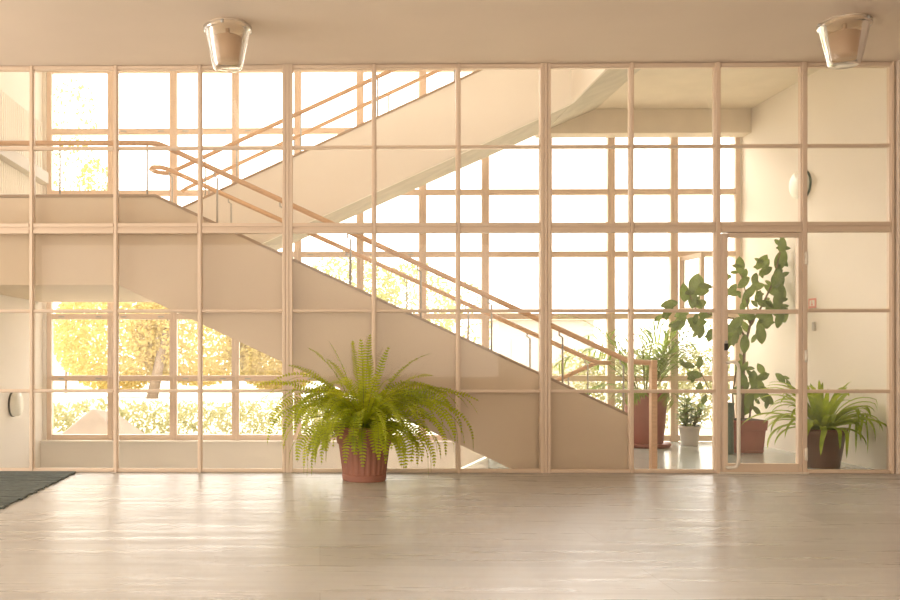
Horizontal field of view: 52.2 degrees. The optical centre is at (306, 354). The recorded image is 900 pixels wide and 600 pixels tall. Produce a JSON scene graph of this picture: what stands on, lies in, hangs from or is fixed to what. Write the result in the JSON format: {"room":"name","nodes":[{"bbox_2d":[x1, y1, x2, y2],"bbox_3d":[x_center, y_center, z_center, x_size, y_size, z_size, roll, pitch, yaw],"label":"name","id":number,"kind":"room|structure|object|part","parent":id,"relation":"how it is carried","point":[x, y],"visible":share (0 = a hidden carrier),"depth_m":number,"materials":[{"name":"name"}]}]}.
{"room":"lobby","nodes":[
{"label":"lobby","id":0,"kind":"room"},
{"bbox_2d":[0,72,41,467],"bbox_3d":[-3.267,-1.370,9.525,0.222,9.000,3.150,0,0,1],"label":"wall","id":1,"kind":"structure","parent":0,"point":[14,327],"depth_m":9.88,"materials":[{"name":"white paint"}]},
{"bbox_2d":[8,393,23,416],"bbox_3d":[-3.120,0.530,9.708,0.108,0.275,0.275,0,0,1],"label":"wall lamp","id":2,"kind":"object","parent":1,"relation":"attached to","point":[15,400],"visible":0.91,"depth_m":9.62,"materials":[{"name":"grey metal"}]},
{"bbox_2d":[0,146,48,184],"bbox_3d":[-3.130,-2.090,9.388,0.100,0.160,2.580,0,0,1],"label":"trim","id":3,"kind":"structure","parent":1,"relation":"attached to","point":[14,159],"depth_m":9.77,"materials":[{"name":"beige paint"}]},
{"bbox_2d":[42,72,46,439],"bbox_3d":[-3.136,-2.415,10.908,0.041,6.910,0.280,0,0,1],"label":"trim","id":4,"kind":"structure","parent":1,"relation":"attached to","point":[44,74],"depth_m":10.77,"materials":[{"name":"white paint"}]},
{"bbox_2d":[41,443,484,467],"bbox_3d":[-0.098,2.085,10.828,6.120,2.090,0.350,0,0,1],"label":"wall","id":5,"kind":"structure","parent":0,"point":[53,455],"depth_m":10.67,"materials":[{"name":"white paint"}]},
{"bbox_2d":[40,440,454,442],"bbox_3d":[-0.099,1.029,10.733,6.120,0.022,0.240,0,0,1],"label":"trim","id":6,"kind":"structure","parent":5,"relation":"on","point":[41,441],"depth_m":10.65,"materials":[{"name":"white paint"}]},
{"bbox_2d":[47,70,739,441],"bbox_3d":[1.011,-2.420,10.533,8.264,6.900,0.587,0,0,1],"label":"window","id":7,"kind":"structure","parent":5,"relation":"in","point":[691,263],"depth_m":10.74,"materials":[{"name":"beige paint"}]},
{"bbox_3d":[4.465,-0.832,10.438,0.005,0.570,0.410,0,0,-5],"label":"pane","id":8,"kind":"part","parent":7,"relation":"part of","materials":[{"name":"clear glass"}]},
{"bbox_3d":[4.467,-0.832,10.438,0.045,0.660,0.500,0,0,-5],"label":"sash frame","id":9,"kind":"part","parent":7,"relation":"part of","materials":[{"name":"beige paint"}]},
{"bbox_2d":[0,442,899,599],"bbox_3d":[1.061,1.130,4.070,15.000,0.200,13.370,0,0,1],"label":"floor","id":10,"kind":"structure","parent":0,"point":[84,535],"depth_m":5.11,"materials":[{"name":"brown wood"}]},
{"bbox_2d":[0,471,75,508],"bbox_3d":[-3.784,1.020,4.832,3.487,0.017,6.150,0,0,1],"label":"floor mat","id":11,"kind":"object","parent":10,"relation":"on","point":[15,486],"visible":1,"depth_m":7.17,"materials":[{"name":"rubber"}]},
{"bbox_2d":[247,335,477,482],"bbox_3d":[0.470,0.422,7.265,1.919,1.216,1.158,0,0,1],"label":"potted fern","id":12,"kind":"object","parent":10,"relation":"on","point":[364,432],"visible":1,"depth_m":7.24,"materials":[{"name":"green plant"}]},
{"bbox_2d":[335,427,393,482],"bbox_3d":[0.476,0.807,7.424,0.525,0.445,0.525,0,0,1],"label":"pot","id":13,"kind":"object","parent":12,"relation":"attached to","point":[374,470],"depth_m":7.25,"materials":[{"name":"ceramic"}]},
{"bbox_2d":[552,314,728,448],"bbox_3d":[3.836,0.275,9.908,2.112,1.510,1.511,0,0,1],"label":"potted palm","id":14,"kind":"object","parent":10,"relation":"on","point":[641,400],"visible":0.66,"depth_m":9.96,"materials":[{"name":"plant"}]},
{"bbox_2d":[624,393,668,443],"bbox_3d":[3.812,0.702,10.124,0.504,0.573,0.504,0,0,1],"label":"pot","id":15,"kind":"object","parent":14,"relation":"attached to","point":[641,408],"depth_m":9.95,"materials":[{"name":"ceramic"}]},
{"bbox_2d":[674,396,709,445],"bbox_3d":[4.395,0.750,10.261,0.410,0.560,0.495,0,0,14],"label":"potted succulent","id":16,"kind":"object","parent":10,"relation":"on","point":[689,432],"visible":0.99,"depth_m":10.19,"materials":[{"name":"green plant"}]},
{"bbox_2d":[678,425,700,445],"bbox_3d":[4.364,0.916,10.256,0.240,0.227,0.240,0,0,1],"label":"pot","id":17,"kind":"object","parent":16,"relation":"attached to","point":[689,434],"depth_m":10.17,"materials":[{"name":"white ceramic"}]},
{"bbox_2d":[654,238,790,452],"bbox_3d":[4.414,-0.114,9.553,1.420,2.289,0.442,0,0,1],"label":"rubber plant","id":18,"kind":"object","parent":10,"relation":"on","point":[753,431],"visible":0.9,"depth_m":9.52,"materials":[{"name":"green plant"}]},
{"bbox_3d":[4.562,-0.213,9.595,0.979,1.817,0.116,0,0,6],"label":"stem","id":19,"kind":"part","parent":18,"relation":"part of","materials":[{"name":"green plant"}]},
{"bbox_3d":[4.634,0.858,9.582,0.379,0.345,0.379,0,0,1],"label":"planter","id":20,"kind":"part","parent":18,"relation":"part of","materials":[{"name":"ceramic"}]},
{"bbox_2d":[728,402,734,454],"bbox_3d":[4.376,0.762,9.385,0.164,0.535,0.164,0,0,1],"label":"floor vase","id":21,"kind":"object","parent":10,"relation":"on","point":[730,404],"visible":0.39,"depth_m":9.31,"materials":[{"name":"grey ceramic"}]},
{"bbox_2d":[719,472,808,473],"bbox_3d":[3.968,1.024,7.831,0.760,0.012,0.080,0,0,1],"label":"trim","id":22,"kind":"structure","parent":10,"relation":"on","point":[719,472],"depth_m":7.80,"materials":[{"name":"beige paint"}]},
{"bbox_2d":[742,381,886,468],"bbox_3d":[4.540,0.631,8.389,1.148,0.798,1.045,0,0,1],"label":"spider plant","id":23,"kind":"object","parent":10,"relation":"on","point":[825,441],"visible":0.87,"depth_m":8.12,"materials":[{"name":"green plant"}]},
{"bbox_3d":[4.724,0.851,8.250,0.420,0.358,0.420,0,0,1],"label":"pot","id":24,"kind":"part","parent":23,"relation":"part of","materials":[{"name":"brown ceramic"}]},
{"bbox_2d":[0,0,899,65],"bbox_3d":[1.040,-2.783,2.665,15.000,0.475,10.560,0,0,1],"label":"ceiling","id":25,"kind":"structure","parent":0,"point":[32,32],"depth_m":7.06,"materials":[{"name":"paint"}]},
{"bbox_2d":[203,17,251,72],"bbox_3d":[-0.608,-2.372,6.936,0.372,0.347,0.380,0,0,1],"label":"ceiling lamp","id":26,"kind":"object","parent":25,"relation":"attached to","point":[227,48],"visible":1,"depth_m":6.87,"materials":[{"name":"beige"}]},
{"bbox_3d":[-0.608,-2.357,6.940,0.224,0.185,0.224,0,0,1],"label":"lamp shade","id":27,"kind":"part","parent":26,"relation":"part of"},
{"bbox_3d":[-0.608,-2.530,6.940,0.330,0.030,0.330,0,0,1],"label":"ceiling plate","id":28,"kind":"part","parent":26,"relation":"part of","materials":[{"name":"beige metal"}]},
{"bbox_2d":[816,13,872,69],"bbox_3d":[4.095,-2.372,6.846,0.372,0.347,0.380,0,0,-34],"label":"ceiling lamp","id":29,"kind":"object","parent":25,"relation":"attached to","point":[845,42],"visible":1,"depth_m":6.78,"materials":[{"name":"beige"}]},
{"bbox_3d":[4.093,-2.530,6.849,0.330,0.030,0.330,0,0,-34],"label":"ceiling plate","id":30,"kind":"part","parent":29,"relation":"part of","materials":[{"name":"beige metal"}]},
{"bbox_3d":[4.093,-2.357,6.849,0.224,0.185,0.224,0,0,-34],"label":"lamp shade","id":31,"kind":"part","parent":29,"relation":"part of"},
{"bbox_2d":[535,109,750,137],"bbox_3d":[3.934,-2.723,10.557,2.450,0.295,0.230,0,0,1],"label":"wall","id":32,"kind":"structure","parent":0,"point":[597,123],"depth_m":10.44,"materials":[{"name":"paint"}]},
{"bbox_2d":[730,68,886,468],"bbox_3d":[5.242,-2.320,9.397,0.200,7.100,3.150,0,0,1],"label":"wall","id":33,"kind":"structure","parent":0,"point":[845,106],"depth_m":8.81,"materials":[{"name":"paint"}]},
{"bbox_2d":[731,137,741,401],"bbox_3d":[5.155,-2.415,10.799,0.015,6.910,0.250,0,0,1],"label":"trim","id":34,"kind":"structure","parent":33,"relation":"attached to","point":[731,137],"depth_m":10.68,"materials":[{"name":"white paint"}]},
{"bbox_2d":[789,171,811,198],"bbox_3d":[5.085,-1.760,9.305,0.108,0.302,0.302,0,0,1],"label":"wall lamp","id":35,"kind":"object","parent":33,"relation":"attached to","point":[793,183],"visible":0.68,"depth_m":9.27,"materials":[{"name":"white glass"}]},
{"bbox_2d":[808,298,815,308],"bbox_3d":[5.132,-0.525,9.134,0.008,0.100,0.140,0,0,1],"label":"wall sign","id":36,"kind":"object","parent":33,"relation":"attached to","point":[811,302],"visible":1,"depth_m":9.13,"materials":[{"name":"pink"}]},
{"bbox_2d":[812,322,815,330],"bbox_3d":[5.126,-0.290,9.094,0.020,0.090,0.044,0,0,1],"label":"light switch","id":37,"kind":"object","parent":33,"relation":"attached to","point":[813,323],"visible":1,"depth_m":9.08,"materials":[{"name":"white plastic"}]},
{"bbox_2d":[894,60,899,473],"bbox_3d":[6.865,-0.757,7.818,3.505,3.575,0.160,0,0,1],"label":"wall","id":38,"kind":"structure","parent":0,"point":[897,63],"depth_m":7.79,"materials":[{"name":"paint"}]},
{"bbox_2d":[0,61,893,473],"bbox_3d":[0.954,-0.757,7.892,8.298,3.576,0.070,0,0,1],"label":"glass wall","id":39,"kind":"structure","parent":38,"relation":"in","point":[544,227],"depth_m":7.87,"materials":[{"name":"beige paint"}]},
{"bbox_3d":[-2.049,-1.466,7.939,0.710,0.675,0.006,0,0,1],"label":"pane","id":40,"kind":"part","parent":39,"relation":"part of","materials":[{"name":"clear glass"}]},
{"bbox_3d":[0.226,-1.466,7.904,0.700,0.675,0.006,0,0,1],"label":"pane","id":41,"kind":"part","parent":39,"relation":"part of","materials":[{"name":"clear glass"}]},
{"bbox_3d":[3.203,-1.466,7.860,0.704,0.675,0.006,0,0,1],"label":"pane","id":42,"kind":"part","parent":39,"relation":"part of","materials":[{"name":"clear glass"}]},
{"bbox_3d":[3.203,-0.035,7.860,0.704,0.671,0.006,0,0,1],"label":"pane","id":43,"kind":"part","parent":39,"relation":"part of","materials":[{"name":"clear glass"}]},
{"bbox_2d":[721,233,807,471],"bbox_3d":[3.979,-0.022,7.804,0.724,2.080,0.134,0,0,1],"label":"door","id":44,"kind":"structure","parent":39,"relation":"attached to","point":[725,466],"depth_m":7.82,"materials":[{"name":"beige paint"}]},
{"bbox_3d":[3.681,0.516,7.773,0.119,0.948,0.057,0,0,36],"label":"handle","id":45,"kind":"part","parent":44,"relation":"part of","materials":[{"name":"beige paint"}]},
{"bbox_3d":[3.970,-0.378,7.845,0.607,0.036,0.044,0,0,1],"label":"rail","id":46,"kind":"part","parent":44,"relation":"part of","materials":[{"name":"beige paint"}]},
{"bbox_3d":[3.970,0.316,7.845,0.607,0.036,0.044,0,0,1],"label":"rail","id":47,"kind":"part","parent":44,"relation":"part of","materials":[{"name":"beige paint"}]},
{"label":"outside","id":48,"kind":"structure","parent":0,"visible":0},
{"bbox_2d":[53,364,729,441],"bbox_3d":[1.192,1.555,79.441,120.000,0.150,136.900,0,0,1],"label":"ground","id":49,"kind":"structure","parent":48,"point":[57,369],"depth_m":24.00,"materials":[{"name":"green plant"}]},
{"bbox_2d":[53,76,106,388],"bbox_3d":[-8.851,-4.659,35.056,2.764,12.280,2.076,0,0,1],"label":"tree","id":50,"kind":"object","parent":49,"relation":"on","point":[95,166],"visible":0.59,"depth_m":34.91,"materials":[{"name":"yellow plant"}]},
{"bbox_2d":[62,409,144,433],"bbox_3d":[-3.474,1.198,15.330,1.551,0.564,0.918,0,0,1],"label":"boulder","id":51,"kind":"object","parent":49,"relation":"on","point":[94,421],"visible":0.39,"depth_m":15.13,"materials":[{"name":"stone"}]},
{"bbox_2d":[53,302,312,398],"bbox_3d":[-3.927,-0.611,30.877,9.748,4.262,3.464,0,0,1],"label":"tree","id":52,"kind":"object","parent":49,"relation":"on","point":[151,353],"visible":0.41,"depth_m":29.86,"materials":[{"name":"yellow plant"}]},
{"bbox_2d":[53,397,339,433],"bbox_3d":[-2.886,1.157,16.942,8.939,0.739,0.862,0,0,1],"label":"hedge","id":53,"kind":"object","parent":49,"relation":"on","point":[68,417],"visible":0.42,"depth_m":16.80,"materials":[{"name":"green plant"}]},
{"bbox_2d":[312,251,454,393],"bbox_3d":[1.340,-0.885,27.893,6.652,4.751,2.658,0,0,1],"label":"tree","id":54,"kind":"object","parent":49,"relation":"on","point":[395,292],"visible":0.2,"depth_m":27.44,"materials":[{"name":"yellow plant"}]},
{"bbox_2d":[440,281,490,347],"bbox_3d":[4.362,-0.288,24.859,1.453,3.541,1.477,0,0,1],"label":"tree","id":55,"kind":"object","parent":49,"relation":"on","point":[452,306],"visible":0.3,"depth_m":24.73,"materials":[{"name":"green plant"}]},
{"bbox_2d":[473,319,602,386],"bbox_3d":[11.165,-0.245,44.237,5.000,3.450,5.600,0,0,1],"label":"building","id":56,"kind":"structure","parent":49,"relation":"on","point":[510,342],"depth_m":41.73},
{"bbox_2d":[552,342,729,427],"bbox_3d":[9.333,0.622,18.269,8.936,1.914,0.910,0,0,1],"label":"hedge","id":57,"kind":"object","parent":49,"relation":"on","point":[681,384],"visible":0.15,"depth_m":18.18,"materials":[{"name":"green plant"}]},
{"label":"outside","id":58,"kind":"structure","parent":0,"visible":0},
{"bbox_2d":[53,393,729,408],"bbox_3d":[0.441,1.465,29.397,80.000,0.030,9.000,0,0,1],"label":"path","id":59,"kind":"structure","parent":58,"point":[63,398],"depth_m":30.00,"materials":[{"name":"white concrete"}]},
{"bbox_3d":[-0.120,3.205,9.358,6.120,0.150,2.790,0,0,1],"label":"floor","id":60,"kind":"structure","parent":0,"visible":0},
{"bbox_2d":[0,68,821,468],"bbox_3d":[0.993,-0.328,9.286,8.287,7.066,2.640,0,0,1],"label":"staircase","id":61,"kind":"structure","parent":60,"relation":"on","point":[499,107],"depth_m":8.03,"materials":[{"name":"paint"}]},
{"bbox_3d":[0.555,-2.831,9.377,4.190,1.919,0.097,0,0,0],"label":"handrail","id":62,"kind":"part","parent":61,"relation":"part of","materials":[{"name":"brown wood"}]},
{"bbox_3d":[0.596,-2.878,10.512,4.142,1.965,0.046,0,0,1],"label":"handrail","id":63,"kind":"part","parent":61,"relation":"part of","materials":[{"name":"brown wood"}]},
{"bbox_3d":[-0.042,-0.917,8.052,6.215,2.019,0.048,0,0,1],"label":"handrail","id":64,"kind":"part","parent":61,"relation":"part of","materials":[{"name":"brown wood"}]},
{"bbox_3d":[0.725,-0.915,9.213,4.688,2.032,0.251,0,0,1],"label":"handrail","id":65,"kind":"part","parent":61,"relation":"part of","materials":[{"name":"brown wood"}]},
{"bbox_3d":[2.405,0.353,9.245,1.199,0.589,0.044,0,0,1],"label":"handrail","id":66,"kind":"part","parent":61,"relation":"part of","materials":[{"name":"brown wood"}]},
{"bbox_3d":[3.070,0.535,7.970,0.050,0.980,0.070,0,0,1],"label":"newel post","id":67,"kind":"part","parent":61,"relation":"part of","materials":[{"name":"brown wood"}]}
]}

